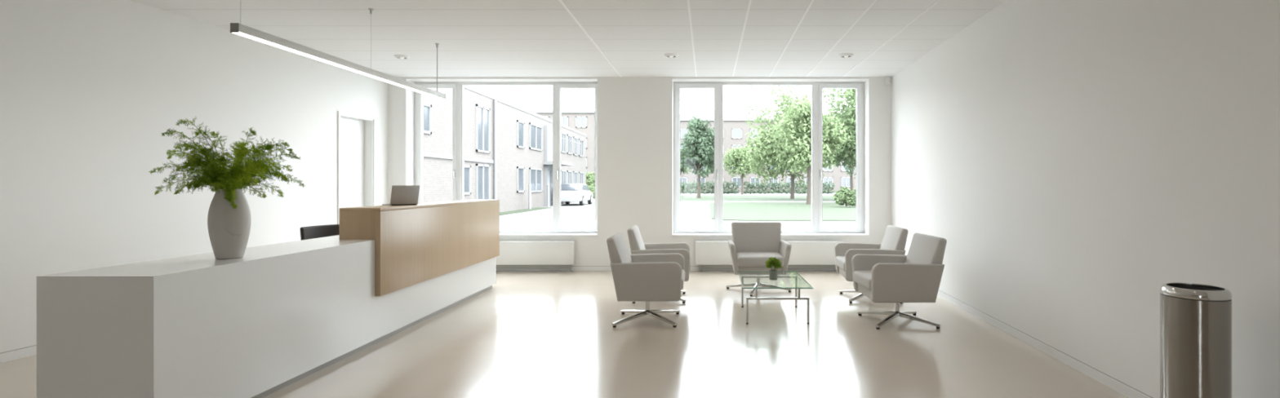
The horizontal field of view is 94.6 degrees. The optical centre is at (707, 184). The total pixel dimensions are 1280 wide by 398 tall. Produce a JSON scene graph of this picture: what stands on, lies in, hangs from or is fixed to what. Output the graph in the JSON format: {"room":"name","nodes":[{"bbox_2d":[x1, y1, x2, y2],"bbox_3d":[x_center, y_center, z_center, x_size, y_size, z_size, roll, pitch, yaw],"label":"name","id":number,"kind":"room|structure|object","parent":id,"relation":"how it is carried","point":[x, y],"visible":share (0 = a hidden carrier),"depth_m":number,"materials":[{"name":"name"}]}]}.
{"room":"reception lobby","nodes":[
{"label":"reception lobby","id":0,"kind":"room"},
{"bbox_2d":[0,0,387,353],"bbox_3d":[-5.453,-0.165,2.445,0.299,2.930,12.947,0,0,4],"label":"wall","id":1,"kind":"structure","parent":0,"point":[90,90],"depth_m":5.20,"materials":[{"name":"white paint"}]},
{"bbox_2d":[0,345,36,363],"bbox_3d":[-5.338,1.264,1.890,0.012,0.071,11.813,0,0,4],"label":"baseboard","id":2,"kind":"structure","parent":1,"relation":"attached to","point":[19,353],"depth_m":4.38,"materials":[{"name":"grey"}]},
{"bbox_2d":[337,111,376,224],"bbox_3d":[-4.952,0.158,8.176,0.178,2.285,0.773,0,0,4],"label":"door","id":3,"kind":"structure","parent":1,"relation":"in","point":[357,133],"depth_m":8.33,"materials":[{"name":"white"}]},
{"bbox_2d":[0,271,1128,397],"bbox_3d":[-1.500,1.400,2.450,9.400,0.200,13.500,0,0,0],"label":"floor","id":4,"kind":"structure","parent":0,"point":[533,334],"depth_m":4.63,"materials":[{"name":"plastic"}]},
{"bbox_2d":[36,200,499,397],"bbox_3d":[-2.953,0.744,5.155,0.615,1.112,4.610,0,0,0],"label":"reception desk","id":5,"kind":"object","parent":4,"relation":"on","point":[257,324],"visible":1,"depth_m":3.54,"materials":[{"name":"white paint"}]},
{"bbox_2d":[36,235,374,282],"bbox_3d":[-2.975,0.460,5.155,0.570,0.030,4.610,0,0,0],"label":"countertop","id":6,"kind":"structure","parent":5,"relation":"on","point":[159,270],"depth_m":3.30,"materials":[{"name":"white paint"}]},
{"bbox_2d":[207,189,251,259],"bbox_3d":[-2.898,0.235,3.560,0.208,0.418,0.205,0,0,0],"label":"vase","id":7,"kind":"object","parent":5,"relation":"on","point":[228,228],"visible":0.81,"depth_m":3.49,"materials":[{"name":"grey ceramic"}]},
{"bbox_2d":[148,115,305,208],"bbox_3d":[-2.928,-0.144,3.570,0.999,0.581,0.439,0,0,9],"label":"fern","id":8,"kind":"object","parent":7,"relation":"in","point":[236,176],"visible":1,"depth_m":3.50,"materials":[{"name":"green plant"}]},
{"bbox_2d":[339,211,374,239],"bbox_3d":[-2.834,0.331,4.759,0.289,0.229,0.030,0,0,0],"label":"panel","id":9,"kind":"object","parent":5,"relation":"on","point":[353,225],"depth_m":4.74,"materials":[{"name":"brown wood"}]},
{"bbox_2d":[382,185,419,205],"bbox_3d":[-2.833,0.097,5.423,0.201,0.183,0.250,0,0,37],"label":"laptop","id":10,"kind":"object","parent":5,"relation":"on","point":[401,195],"visible":0.99,"depth_m":5.37,"materials":[{"name":"silver metal"}]},
{"bbox_2d":[339,200,499,211],"bbox_3d":[-2.812,0.202,6.102,0.334,0.028,2.716,0,0,0],"label":"countertop","id":11,"kind":"structure","parent":5,"relation":"on","point":[426,205],"depth_m":5.37,"materials":[{"name":"brown wood"}]},
{"bbox_2d":[374,201,499,296],"bbox_3d":[-2.667,0.559,6.102,0.044,0.686,2.716,0,0,0],"label":"panel","id":12,"kind":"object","parent":5,"relation":"on","point":[413,246],"depth_m":5.59,"materials":[{"name":"brown wood"}]},
{"bbox_2d":[299,224,339,239],"bbox_3d":[-3.744,0.860,6.003,0.621,0.879,0.593,0,0,13],"label":"office chair","id":13,"kind":"object","parent":4,"relation":"on","point":[319,231],"visible":0.15,"depth_m":6.03,"materials":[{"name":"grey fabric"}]},
{"bbox_2d":[496,240,574,271],"bbox_3d":[-3.124,1.072,8.803,2.252,0.456,0.097,0,0,0],"label":"radiator","id":14,"kind":"object","parent":4,"relation":"on","point":[513,255],"visible":0.48,"depth_m":8.76,"materials":[{"name":"white metal"}]},
{"bbox_2d":[499,240,574,241],"bbox_3d":[-3.114,0.846,8.805,2.232,0.004,0.070,0,0,0],"label":"grille","id":15,"kind":"object","parent":14,"relation":"attached to","point":[500,241],"depth_m":8.81,"materials":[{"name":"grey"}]},
{"bbox_2d":[606,232,684,328],"bbox_3d":[-0.573,0.889,5.630,0.696,0.821,0.731,0,0,0],"label":"armchair","id":16,"kind":"object","parent":4,"relation":"on","point":[647,277],"visible":1,"depth_m":5.31,"materials":[{"name":"grey fabric"}]},
{"bbox_2d":[681,269,684,288],"bbox_3d":[-0.500,0.899,5.630,0.550,0.131,0.556,0,0,0],"label":"seat cushion","id":17,"kind":"object","parent":16,"relation":"on","point":[682,270],"depth_m":5.54,"materials":[{"name":"grey fabric"}]},
{"bbox_2d":[626,225,690,303],"bbox_3d":[-0.543,0.889,6.720,0.696,0.821,0.731,0,0,-2],"label":"armchair","id":18,"kind":"object","parent":4,"relation":"on","point":[637,245],"visible":0.47,"depth_m":6.41,"materials":[{"name":"grey fabric"}]},
{"bbox_2d":[726,222,791,296],"bbox_3d":[0.625,0.889,7.220,0.784,0.821,0.784,0,0,0],"label":"armchair","id":19,"kind":"object","parent":4,"relation":"on","point":[753,244],"visible":0.84,"depth_m":7.38,"materials":[{"name":"grey fabric"}]},
{"bbox_2d":[736,252,784,266],"bbox_3d":[0.625,0.899,7.145,0.556,0.131,0.550,0,0,0],"label":"seat cushion","id":20,"kind":"object","parent":19,"relation":"on","point":[743,259],"depth_m":6.88,"materials":[{"name":"grey fabric"}]},
{"bbox_2d":[695,240,843,271],"bbox_3d":[0.925,1.072,8.803,2.210,0.456,0.097,0,0,0],"label":"radiator","id":21,"kind":"object","parent":4,"relation":"on","point":[709,255],"visible":0.58,"depth_m":8.76,"materials":[{"name":"white metal"}]},
{"bbox_2d":[697,240,841,241],"bbox_3d":[0.926,0.846,8.805,2.172,0.004,0.070,0,0,0],"label":"grille","id":22,"kind":"object","parent":21,"relation":"attached to","point":[697,241],"depth_m":8.82,"materials":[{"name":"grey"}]},
{"bbox_2d":[737,271,813,324],"bbox_3d":[0.655,1.127,5.965,0.650,0.345,1.030,0,0,0],"label":"coffee table","id":23,"kind":"object","parent":4,"relation":"on","point":[756,297],"visible":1,"depth_m":5.49,"materials":[{"name":"clear glass"}]},
{"bbox_2d":[764,257,782,280],"bbox_3d":[0.664,0.838,5.899,0.180,0.234,0.177,0,0,0],"label":"potted plant","id":24,"kind":"object","parent":23,"relation":"on","point":[775,262],"visible":1,"depth_m":5.87,"materials":[{"name":"green plant"}]},
{"bbox_2d":[834,225,908,303],"bbox_3d":[1.858,0.889,6.720,0.696,0.821,0.731,0,0,2],"label":"armchair","id":25,"kind":"object","parent":4,"relation":"on","point":[894,242],"visible":0.43,"depth_m":6.56,"materials":[{"name":"grey fabric"}]},
{"bbox_2d":[835,256,844,271],"bbox_3d":[1.785,0.899,6.723,0.550,0.131,0.556,0,0,2],"label":"seat cushion","id":26,"kind":"object","parent":25,"relation":"on","point":[839,260],"depth_m":6.75,"materials":[{"name":"grey fabric"}]},
{"bbox_2d":[851,232,946,329],"bbox_3d":[1.798,0.889,5.570,0.696,0.821,0.731,0,0,-2],"label":"armchair","id":27,"kind":"object","parent":4,"relation":"on","point":[915,277],"visible":1,"depth_m":5.27,"materials":[{"name":"grey fabric"}]},
{"bbox_2d":[853,270,871,290],"bbox_3d":[1.725,0.899,5.567,0.550,0.131,0.556,0,0,-2],"label":"seat cushion","id":28,"kind":"object","parent":27,"relation":"on","point":[862,278],"depth_m":5.57,"materials":[{"name":"grey fabric"}]},
{"bbox_2d":[1160,282,1231,397],"bbox_3d":[2.243,0.884,2.700,0.256,0.832,0.256,0,0,0],"label":"waste bin","id":29,"kind":"object","parent":4,"relation":"on","point":[1196,319],"visible":1,"depth_m":2.61,"materials":[{"name":"silver metal"}]},
{"bbox_2d":[129,0,1006,77],"bbox_3d":[-1.500,-1.780,2.450,9.400,0.300,13.500,0,0,0],"label":"ceiling","id":30,"kind":"structure","parent":0,"point":[476,38],"depth_m":6.29,"materials":[{"name":"paint"}]},
{"bbox_2d":[230,0,445,99],"bbox_3d":[-3.120,-1.317,5.395,0.054,0.626,3.056,0,0,0],"label":"pendant light","id":31,"kind":"object","parent":30,"relation":"hanging from","point":[237,28],"visible":1,"depth_m":4.78,"materials":[{"name":"grey metal"}]},
{"bbox_2d":[232,32,444,99],"bbox_3d":[-3.120,-1.008,5.395,0.044,0.006,3.042,0,0,0],"label":"diffuser","id":32,"kind":"object","parent":31,"relation":"attached to","point":[250,35],"depth_m":4.87,"materials":[{"name":"white plastic"}]},
{"bbox_2d":[394,54,409,59],"bbox_3d":[-3.870,-1.614,7.430,0.184,0.032,0.184,0,0,0],"label":"recessed light","id":33,"kind":"object","parent":30,"relation":"in","point":[397,56],"visible":1,"depth_m":7.40,"materials":[{"name":"grey metal"}]},
{"bbox_2d":[558,0,622,77],"bbox_3d":[-1.300,-1.629,2.435,0.024,0.006,12.870,0,0,0],"label":"trim","id":34,"kind":"structure","parent":30,"relation":"attached to","point":[560,1],"depth_m":6.31,"materials":[{"name":"white"}]},
{"bbox_2d":[664,53,678,57],"bbox_3d":[-0.454,-1.614,7.350,0.184,0.032,0.184,0,0,0],"label":"recessed light","id":35,"kind":"object","parent":30,"relation":"in","point":[668,55],"visible":1,"depth_m":7.30,"materials":[{"name":"grey metal"}]},
{"bbox_2d":[687,0,697,77],"bbox_3d":[-0.170,-1.629,2.425,0.018,0.006,12.850,0,0,0],"label":"trim","id":36,"kind":"structure","parent":30,"relation":"attached to","point":[688,1],"depth_m":6.33,"materials":[{"name":"white"}]},
{"bbox_2d":[732,0,751,77],"bbox_3d":[0.380,-1.629,2.425,0.018,0.006,12.850,0,0,0],"label":"trim","id":37,"kind":"structure","parent":30,"relation":"attached to","point":[750,1],"depth_m":6.31,"materials":[{"name":"white"}]},
{"bbox_2d":[768,0,813,77],"bbox_3d":[0.930,-1.629,2.425,0.018,0.006,12.850,0,0,0],"label":"trim","id":38,"kind":"structure","parent":30,"relation":"attached to","point":[812,1],"depth_m":6.30,"materials":[{"name":"white"}]},
{"bbox_2d":[805,0,876,77],"bbox_3d":[1.485,-1.629,2.425,0.018,0.006,12.850,0,0,0],"label":"trim","id":39,"kind":"structure","parent":30,"relation":"attached to","point":[875,1],"depth_m":6.30,"materials":[{"name":"white"}]},
{"bbox_2d":[838,53,853,57],"bbox_3d":[1.737,-1.614,7.350,0.184,0.032,0.184,0,0,0],"label":"recessed light","id":40,"kind":"object","parent":30,"relation":"in","point":[845,55],"visible":1,"depth_m":7.31,"materials":[{"name":"grey metal"}]},
{"bbox_2d":[842,0,940,77],"bbox_3d":[2.040,-1.629,2.425,0.018,0.006,12.850,0,0,0],"label":"trim","id":41,"kind":"structure","parent":30,"relation":"attached to","point":[937,1],"depth_m":6.30,"materials":[{"name":"white"}]},
{"bbox_2d":[387,77,891,266],"bbox_3d":[-1.025,-0.165,9.035,8.250,2.930,0.330,0,0,0],"label":"wall","id":42,"kind":"structure","parent":0,"point":[635,115],"depth_m":8.87,"materials":[{"name":"white paint"}]},
{"bbox_2d":[414,82,597,236],"bbox_3d":[-3.113,-0.408,9.024,2.892,2.383,0.352,0,0,0],"label":"window","id":43,"kind":"structure","parent":42,"relation":"in","point":[457,88],"depth_m":9.13,"materials":[{"name":"glass"},{"name":"white painted frame"}]},
{"bbox_2d":[496,266,835,271],"bbox_3d":[-1.025,1.264,8.864,7.610,0.071,0.012,0,0,0],"label":"baseboard","id":44,"kind":"structure","parent":42,"relation":"attached to","point":[573,268],"depth_m":8.86,"materials":[{"name":"grey"}]},
{"bbox_2d":[672,82,869,236],"bbox_3d":[0.954,-0.408,9.024,2.972,2.383,0.352,0,0,0],"label":"window","id":45,"kind":"structure","parent":42,"relation":"in","point":[817,230],"depth_m":9.12,"materials":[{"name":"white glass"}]},
{"bbox_2d":[885,76,890,84],"bbox_3d":[2.722,-1.570,8.843,0.070,0.110,0.054,0,0,0],"label":"wall sensor","id":46,"kind":"object","parent":42,"relation":"attached to","point":[887,78],"visible":1,"depth_m":8.82,"materials":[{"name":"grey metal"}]},
{"bbox_2d":[891,0,1279,397],"bbox_3d":[2.685,-0.165,2.445,0.300,2.930,12.911,0,0,2],"label":"wall","id":47,"kind":"structure","parent":0,"point":[1073,161],"depth_m":3.84,"materials":[{"name":"white paint"}]},
{"bbox_2d":[937,290,1153,397],"bbox_3d":[2.529,1.264,2.435,0.012,0.071,12.880,0,0,2],"label":"baseboard","id":48,"kind":"structure","parent":47,"relation":"attached to","point":[1124,389],"depth_m":4.37,"materials":[{"name":"grey"}]},
{"label":"outside","id":49,"kind":"structure","parent":0,"visible":0},
{"bbox_2d":[499,192,856,230],"bbox_3d":[10.000,1.380,104.600,160.000,0.120,190.799,0,0,0],"label":"pavement","id":50,"kind":"structure","parent":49,"point":[693,214],"depth_m":22.63,"materials":[{"name":"concrete"}]},
{"bbox_2d":[423,85,586,212],"bbox_3d":[-13.925,-1.740,30.400,10.350,6.120,35.000,0,0,0],"label":"brick building","id":51,"kind":"structure","parent":50,"relation":"on","point":[508,147],"depth_m":27.65,"materials":[{"name":"brick"}]},
{"bbox_2d":[499,207,551,215],"bbox_3d":[-9.300,1.305,28.750,0.800,0.030,9.500,0,0,0],"label":"grass","id":52,"kind":"structure","parent":50,"relation":"on","point":[536,208],"depth_m":29.05,"materials":[{"name":"green plant"}]},
{"bbox_2d":[528,184,531,208],"bbox_3d":[-9.450,0.624,31.200,0.170,1.330,0.170,0,0,0],"label":"bollard","id":53,"kind":"object","parent":52,"relation":"on","point":[529,185],"visible":1,"depth_m":31.15,"materials":[{"name":"grey"}]},
{"bbox_2d":[546,184,549,207],"bbox_3d":[-9.200,0.624,33.900,0.170,1.330,0.170,0,0,0],"label":"bollard","id":54,"kind":"object","parent":50,"relation":"on","point":[548,185],"visible":1,"depth_m":33.85,"materials":[{"name":"grey"}]},
{"bbox_2d":[529,110,595,175],"bbox_3d":[-16.750,-4.415,84.975,14.900,11.470,10.450,0,0,0],"label":"apartment building","id":55,"kind":"structure","parent":50,"relation":"on","point":[582,121],"depth_m":80.00,"materials":[{"name":"concrete"}]},
{"bbox_2d":[560,183,593,205],"bbox_3d":[-8.750,0.620,38.580,1.740,1.400,4.200,0,0,0],"label":"car","id":56,"kind":"object","parent":50,"relation":"on","point":[580,193],"visible":0.77,"depth_m":37.00,"materials":[{"name":"silver metal"}]},
{"bbox_2d":[586,172,595,186],"bbox_3d":[-11.558,-0.012,57.809,2.334,2.613,1.841,0,0,0],"label":"bush","id":57,"kind":"object","parent":50,"relation":"on","point":[590,180],"visible":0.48,"depth_m":57.44,"materials":[{"name":"green plant"}]},
{"bbox_2d":[587,184,595,199],"bbox_3d":[-10.322,0.622,50.262,2.076,1.355,1.759,0,0,0],"label":"bush","id":58,"kind":"object","parent":50,"relation":"on","point":[592,188],"visible":0.19,"depth_m":49.81,"materials":[{"name":"green plant"}]},
{"bbox_2d":[680,180,739,194],"bbox_3d":[-0.309,0.366,81.995,9.608,1.980,1.550,0,0,0],"label":"hedge","id":59,"kind":"object","parent":50,"relation":"on","point":[683,188],"visible":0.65,"depth_m":81.84,"materials":[{"name":"green plant"}]},
{"bbox_2d":[723,143,759,194],"bbox_3d":[4.509,-2.185,78.010,5.922,6.944,6.131,0,0,0],"label":"tree","id":60,"kind":"object","parent":50,"relation":"on","point":[739,157],"visible":0.77,"depth_m":76.99,"materials":[{"name":"green plant"}]},
{"bbox_2d":[680,195,835,200],"bbox_3d":[14.000,1.315,60.000,40.000,0.030,24.000,0,0,0],"label":"grass strip","id":61,"kind":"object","parent":50,"relation":"on","point":[682,197],"visible":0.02,"depth_m":55.21,"materials":[{"name":"green plant"}]},
{"bbox_2d":[680,147,692,195],"bbox_3d":[-3.448,-1.617,70.224,3.802,5.809,3.078,0,0,-42],"label":"tree","id":62,"kind":"object","parent":61,"relation":"on","point":[686,171],"visible":0.09,"depth_m":69.88,"materials":[{"name":"green plant"}]},
{"bbox_2d":[680,115,714,198],"bbox_3d":[-0.631,-2.780,56.897,4.434,8.134,4.452,0,0,-18],"label":"tree","id":63,"kind":"object","parent":61,"relation":"on","point":[701,144],"visible":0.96,"depth_m":56.10,"materials":[{"name":"green plant"}]},
{"bbox_2d":[743,85,839,199],"bbox_3d":[8.104,-3.981,53.675,9.412,10.535,10.904,0,0,0],"label":"tree","id":64,"kind":"object","parent":61,"relation":"on","point":[765,154],"visible":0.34,"depth_m":52.98,"materials":[{"name":"green plant"}]},
{"bbox_2d":[827,154,856,193],"bbox_3d":[15.380,-3.414,61.937,5.235,9.402,5.562,0,0,0],"label":"tree","id":65,"kind":"object","parent":61,"relation":"on","point":[851,173],"visible":0.04,"depth_m":61.85,"materials":[{"name":"green plant"}]},
{"bbox_2d":[680,119,856,192],"bbox_3d":[18.000,-4.965,104.975,48.400,12.570,10.450,0,0,0],"label":"apartment building","id":66,"kind":"structure","parent":50,"relation":"on","point":[735,131],"depth_m":100.00,"materials":[{"name":"brick"}]},
{"bbox_2d":[709,202,856,221],"bbox_3d":[13.075,1.310,32.400,25.850,0.040,22.000,0,0,0],"label":"lawn","id":67,"kind":"structure","parent":50,"relation":"on","point":[734,211],"depth_m":28.16,"materials":[{"name":"green plant"}]},
{"bbox_2d":[769,97,847,204],"bbox_3d":[6.708,-2.345,39.336,5.056,7.265,4.878,0,0,0],"label":"tree","id":68,"kind":"object","parent":67,"relation":"on","point":[799,151],"visible":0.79,"depth_m":38.10,"materials":[{"name":"green plant"}]},
{"bbox_2d":[832,186,856,206],"bbox_3d":[8.020,0.661,34.000,1.742,1.212,1.444,0,0,0],"label":"bush","id":69,"kind":"object","parent":67,"relation":"on","point":[842,197],"visible":0.87,"depth_m":33.59,"materials":[{"name":"green plant"}]},
{"bbox_2d":[743,180,835,194],"bbox_3d":[11.381,0.371,82.011,13.159,1.980,1.597,0,0,0],"label":"hedge","id":70,"kind":"object","parent":50,"relation":"on","point":[761,185],"visible":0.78,"depth_m":81.88,"materials":[{"name":"green plant"}]},
{"bbox_2d":[822,88,856,169],"bbox_3d":[12.592,-3.780,45.941,8.836,10.135,8.559,0,0,0],"label":"tree","id":71,"kind":"object","parent":50,"relation":"on","point":[847,114],"visible":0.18,"depth_m":44.66,"materials":[{"name":"green plant"}]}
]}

